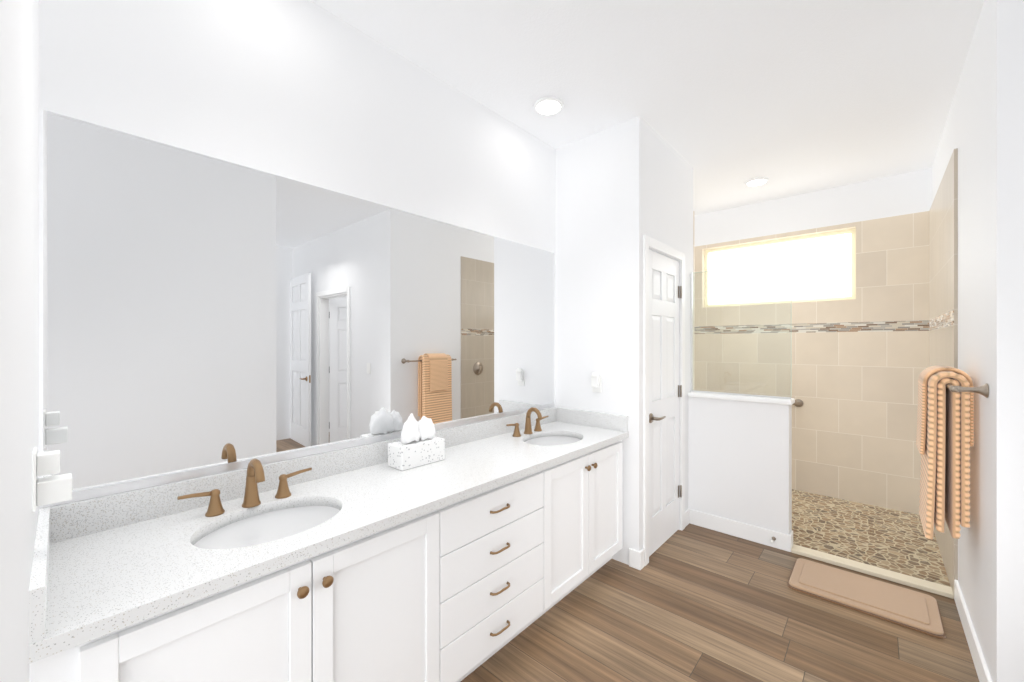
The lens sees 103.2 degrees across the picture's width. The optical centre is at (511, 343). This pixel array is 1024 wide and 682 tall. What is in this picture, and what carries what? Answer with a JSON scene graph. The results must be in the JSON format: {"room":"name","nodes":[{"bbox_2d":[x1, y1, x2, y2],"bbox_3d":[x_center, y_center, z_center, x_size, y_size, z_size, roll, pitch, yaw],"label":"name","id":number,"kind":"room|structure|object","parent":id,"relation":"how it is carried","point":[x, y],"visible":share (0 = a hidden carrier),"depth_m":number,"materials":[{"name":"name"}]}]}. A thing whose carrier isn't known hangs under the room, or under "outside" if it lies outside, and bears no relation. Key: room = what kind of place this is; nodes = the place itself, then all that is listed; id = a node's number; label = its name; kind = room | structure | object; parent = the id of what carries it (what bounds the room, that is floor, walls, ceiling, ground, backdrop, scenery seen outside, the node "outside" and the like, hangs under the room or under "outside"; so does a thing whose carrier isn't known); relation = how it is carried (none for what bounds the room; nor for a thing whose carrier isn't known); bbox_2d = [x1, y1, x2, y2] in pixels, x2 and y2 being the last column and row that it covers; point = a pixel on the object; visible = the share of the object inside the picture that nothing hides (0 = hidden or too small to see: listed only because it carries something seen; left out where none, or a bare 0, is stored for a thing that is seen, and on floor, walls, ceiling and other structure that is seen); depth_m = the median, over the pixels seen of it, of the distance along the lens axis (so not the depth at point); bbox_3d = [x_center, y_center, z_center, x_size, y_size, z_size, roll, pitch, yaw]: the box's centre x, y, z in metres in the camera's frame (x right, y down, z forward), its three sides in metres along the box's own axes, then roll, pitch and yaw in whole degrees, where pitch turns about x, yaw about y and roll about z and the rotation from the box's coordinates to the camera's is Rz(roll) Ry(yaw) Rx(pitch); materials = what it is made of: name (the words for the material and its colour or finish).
{"room":"bathroom","nodes":[
{"label":"bathroom","id":0,"kind":"room"},
{"bbox_2d":[0,0,38,681],"bbox_3d":[-0.926,-0.005,0.697,1.200,2.850,0.120,0,0,42],"label":"wall","id":1,"kind":"structure","parent":0,"point":[19,230],"depth_m":0.58,"materials":[{"name":"white paint"}]},
{"bbox_2d":[29,507,52,642],"bbox_3d":[-1.105,0.515,0.952,0.549,0.100,0.020,0,0,42],"label":"backsplash","id":2,"kind":"structure","parent":1,"relation":"attached to","point":[39,579],"depth_m":0.82,"materials":[{"name":"white stone"}]},
{"bbox_2d":[32,447,71,511],"bbox_3d":[-1.017,0.292,0.899,0.075,0.125,0.057,0,0,42],"label":"outlet","id":3,"kind":"object","parent":1,"relation":"attached to","point":[51,489],"visible":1,"depth_m":0.88,"materials":[{"name":"white plastic"}]},
{"bbox_2d":[39,0,555,508],"bbox_3d":[-0.177,-0.005,2.511,0.130,2.850,6.220,0,0,42],"label":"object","id":4,"kind":"object","parent":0,"point":[204,315],"depth_m":1.56,"materials":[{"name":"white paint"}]},
{"bbox_2d":[39,407,556,542],"bbox_3d":[-0.497,0.515,2.056,0.022,0.100,2.474,0,0,42],"label":"backsplash","id":5,"kind":"structure","parent":4,"relation":"attached to","point":[83,517],"depth_m":1.39,"materials":[{"name":"white stone"}]},
{"bbox_2d":[556,117,692,564],"bbox_3d":[0.900,-0.005,3.147,0.645,2.850,1.015,0,0,42],"label":"wall","id":6,"kind":"structure","parent":0,"point":[622,189],"depth_m":2.74,"materials":[{"name":"white paint"}]},
{"bbox_2d":[557,407,627,430],"bbox_3d":[0.535,0.515,2.778,0.549,0.100,0.020,0,0,42],"label":"backsplash","id":7,"kind":"structure","parent":6,"relation":"attached to","point":[564,415],"depth_m":2.75,"materials":[{"name":"white stone"}]},
{"bbox_2d":[591,372,601,392],"bbox_3d":[0.562,0.261,2.736,0.070,0.138,0.054,0,0,42],"label":"outlet","id":8,"kind":"object","parent":6,"relation":"attached to","point":[596,381],"visible":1,"depth_m":2.73,"materials":[{"name":"white plastic"}]},
{"bbox_2d":[629,509,688,569],"bbox_3d":[1.071,1.363,2.893,0.079,0.115,0.895,0,0,42],"label":"baseboard","id":9,"kind":"structure","parent":6,"relation":"attached to","point":[636,559],"depth_m":2.56,"materials":[{"name":"white paint"}]},
{"bbox_2d":[649,250,678,556],"bbox_3d":[1.061,0.393,2.877,0.035,2.030,0.590,0,0,42],"label":"closet door","id":10,"kind":"structure","parent":6,"relation":"in","point":[663,396],"depth_m":2.86,"materials":[{"name":"white paint"}]},
{"bbox_2d":[649,286,681,497],"bbox_3d":[1.111,0.365,2.856,0.067,1.600,0.567,0,0,42],"label":"hardware piece","id":11,"kind":"object","parent":10,"relation":"attached to","point":[651,417],"visible":0.96,"depth_m":3.07,"materials":[{"name":"silver metal"}]},
{"bbox_2d":[643,235,684,565],"bbox_3d":[1.084,0.363,2.857,0.016,2.113,0.726,0,0,42],"label":"trim","id":12,"kind":"structure","parent":6,"relation":"attached to","point":[650,242],"depth_m":2.62,"materials":[{"name":"white paint"}]},
{"bbox_2d":[310,0,983,215],"bbox_3d":[1.649,-1.480,0.871,5.040,0.100,6.220,0,0,42],"label":"ceiling","id":13,"kind":"structure","parent":0,"point":[726,100],"depth_m":2.13,"materials":[{"name":"white paint"}]},
{"bbox_2d":[534,97,563,114],"bbox_3d":[0.219,-1.423,2.437,0.180,0.014,0.180,0,0,42],"label":"recessed light","id":14,"kind":"object","parent":13,"relation":"in","point":[548,105],"visible":1,"depth_m":2.42,"materials":[{"name":"white paint"}]},
{"bbox_2d":[745,177,768,185],"bbox_3d":[2.155,-1.423,3.575,0.180,0.014,0.180,0,0,42],"label":"recessed light","id":15,"kind":"object","parent":13,"relation":"in","point":[757,181],"visible":0.96,"depth_m":3.55,"materials":[{"name":"white paint"}]},
{"bbox_2d":[461,523,978,681],"bbox_3d":[1.649,1.470,0.871,5.040,0.100,6.220,0,0,42],"label":"floor","id":16,"kind":"structure","parent":0,"point":[689,602],"depth_m":1.99,"materials":[{"name":"brown wood"}]},
{"bbox_2d":[29,435,628,681],"bbox_3d":[-0.288,1.010,1.868,0.584,0.820,2.474,0,0,42],"label":"bathroom vanity","id":17,"kind":"object","parent":16,"relation":"on","point":[482,542],"depth_m":1.39,"materials":[{"name":"white paint"}]},
{"bbox_2d":[29,423,628,654],"bbox_3d":[-0.292,0.582,1.871,0.575,0.035,2.474,0,0,42],"label":"countertop","id":18,"kind":"structure","parent":17,"relation":"on","point":[99,580],"depth_m":1.19,"materials":[{"name":"white stone"}]},
{"bbox_2d":[177,458,312,518],"bbox_3d":[-0.884,0.481,1.396,0.140,0.167,0.405,0,0,42],"label":"faucet","id":19,"kind":"object","parent":18,"relation":"on","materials":[{"name":"brown metal"}]},
{"bbox_2d":[197,495,344,554],"bbox_3d":[-0.768,0.666,1.308,0.342,0.157,0.437,0,0,42],"label":"sink","id":20,"kind":"object","parent":18,"relation":"in","point":[232,534],"depth_m":1.43,"materials":[{"name":"white ceramic"}]},
{"bbox_2d":[388,413,444,470],"bbox_3d":[-0.451,0.445,1.923,0.120,0.237,0.240,0,0,42],"label":"tissue box","id":21,"kind":"object","parent":18,"relation":"on","point":[419,443],"visible":1,"depth_m":1.87,"materials":[{"name":"paper"}]},
{"bbox_2d":[505,407,548,434],"bbox_3d":[0.131,0.481,2.527,0.140,0.167,0.405,0,0,42],"label":"faucet","id":22,"kind":"object","parent":18,"relation":"on","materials":[{"name":"brown metal"}]},
{"bbox_2d":[525,431,580,446],"bbox_3d":[0.247,0.666,2.438,0.342,0.157,0.438,0,0,42],"label":"sink","id":23,"kind":"object","parent":18,"relation":"in","point":[554,439],"depth_m":2.62,"materials":[{"name":"white ceramic"}]},
{"bbox_2d":[787,558,945,638],"bbox_3d":[1.972,1.404,2.301,0.640,0.030,0.410,0,0,42],"label":"bath mat","id":24,"kind":"object","parent":16,"relation":"on","point":[907,608],"visible":1,"depth_m":2.24,"materials":[{"name":"beige fabric"}]},
{"bbox_2d":[792,489,950,586],"bbox_3d":[2.194,1.414,3.506,2.090,0.012,1.330,0,0,42],"label":"shower floor","id":25,"kind":"structure","parent":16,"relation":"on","point":[897,541],"depth_m":2.98,"materials":[{"name":"beige stone"}]},
{"bbox_2d":[791,544,953,598],"bbox_3d":[2.205,1.407,2.539,0.752,0.026,0.095,0,0,42],"label":"shower curb","id":26,"kind":"object","parent":16,"relation":"on","point":[922,584],"visible":0.98,"depth_m":2.48,"materials":[{"name":"beige stone"}]},
{"bbox_2d":[688,397,791,534],"bbox_3d":[1.686,0.920,3.042,0.665,1.000,0.120,0,0,42],"label":"wall","id":27,"kind":"structure","parent":0,"point":[739,461],"depth_m":2.97,"materials":[{"name":"white paint"}]},
{"bbox_2d":[693,211,693,389],"bbox_3d":[1.496,0.170,3.303,1.296,2.500,0.014,0,0,42],"label":"tile","id":28,"kind":"structure","parent":27,"relation":"attached to","point":[693,298],"depth_m":3.31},
{"bbox_2d":[688,508,792,551],"bbox_3d":[1.677,1.363,3.021,0.679,0.115,0.104,0,0,42],"label":"baseboard","id":29,"kind":"structure","parent":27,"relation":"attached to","point":[763,536],"depth_m":2.95,"materials":[{"name":"white paint"}]},
{"bbox_2d":[688,392,794,404],"bbox_3d":[1.693,0.403,3.036,0.683,0.034,0.156,0,0,42],"label":"wall cap","id":30,"kind":"object","parent":27,"relation":"on","point":[791,401],"depth_m":2.96,"materials":[{"name":"white paint"}]},
{"bbox_2d":[691,262,790,398],"bbox_3d":[1.689,-0.090,3.040,0.671,0.952,0.018,0,0,42],"label":"glass","id":31,"kind":"object","parent":30,"relation":"on","point":[692,366],"visible":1,"depth_m":3.04,"materials":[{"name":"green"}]},
{"bbox_2d":[694,168,931,246],"bbox_3d":[3.731,-0.005,3.101,4.920,2.850,0.120,0,0,42],"label":"wall","id":32,"kind":"structure","parent":0,"point":[901,194],"depth_m":3.78,"materials":[{"name":"white paint"}]},
{"bbox_2d":[694,211,928,513],"bbox_3d":[2.659,0.170,4.024,2.090,2.500,0.089,0,0,42],"label":"tiled wall","id":33,"kind":"structure","parent":32,"relation":"attached to","point":[854,425],"depth_m":3.62,"materials":[{"name":"beige tile"}]},
{"bbox_2d":[705,229,855,307],"bbox_3d":[2.643,-0.718,4.111,1.290,0.645,0.040,0,0,42],"label":"window","id":34,"kind":"structure","parent":33,"relation":"in","point":[822,266],"depth_m":4.02,"materials":[{"name":"beige glass"}]},
{"bbox_2d":[792,399,802,406],"bbox_3d":[2.471,0.570,4.092,0.756,0.076,0.059,0,0,42],"label":"knob","id":35,"kind":"object","parent":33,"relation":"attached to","point":[798,403],"visible":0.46,"depth_m":3.87,"materials":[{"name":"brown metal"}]},
{"bbox_2d":[694,320,928,333],"bbox_3d":[2.628,-0.147,3.990,2.062,0.085,0.002,0,0,42],"label":"tile band","id":36,"kind":"object","parent":33,"relation":"attached to","point":[920,325],"visible":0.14,"depth_m":3.74,"materials":[{"name":"tile"}]},
{"bbox_2d":[932,0,1023,681],"bbox_3d":[2.659,-0.005,2.370,0.120,2.850,2.400,0,0,42],"label":"wall","id":37,"kind":"structure","parent":0,"point":[983,131],"depth_m":1.56,"materials":[{"name":"white paint"}]},
{"bbox_2d":[929,148,957,593],"bbox_3d":[2.930,0.170,2.772,0.014,2.500,1.411,0,0,42],"label":"tile","id":38,"kind":"structure","parent":37,"relation":"attached to","point":[943,264],"depth_m":2.53,"materials":[{"name":"beige tile"}]},
{"bbox_2d":[929,309,953,330],"bbox_3d":[2.924,-0.147,2.778,0.002,0.085,1.407,0,0,42],"label":"tile band","id":39,"kind":"object","parent":38,"relation":"attached to","point":[944,320],"visible":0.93,"depth_m":2.63,"materials":[{"name":"tile"}]},
{"bbox_2d":[916,365,988,538],"bbox_3d":[2.055,0.503,1.925,0.181,0.785,0.734,0,0,42],"label":"towel","id":40,"kind":"object","parent":37,"relation":"attached to","point":[945,432],"visible":1,"depth_m":1.84,"materials":[{"name":"orange fabric"}]},
{"bbox_2d":[954,579,991,681],"bbox_3d":[2.128,1.363,1.879,0.014,0.115,0.988,0,0,42],"label":"baseboard","id":41,"kind":"structure","parent":37,"relation":"attached to","point":[981,667],"depth_m":1.81,"materials":[{"name":"white paint"}]}
]}

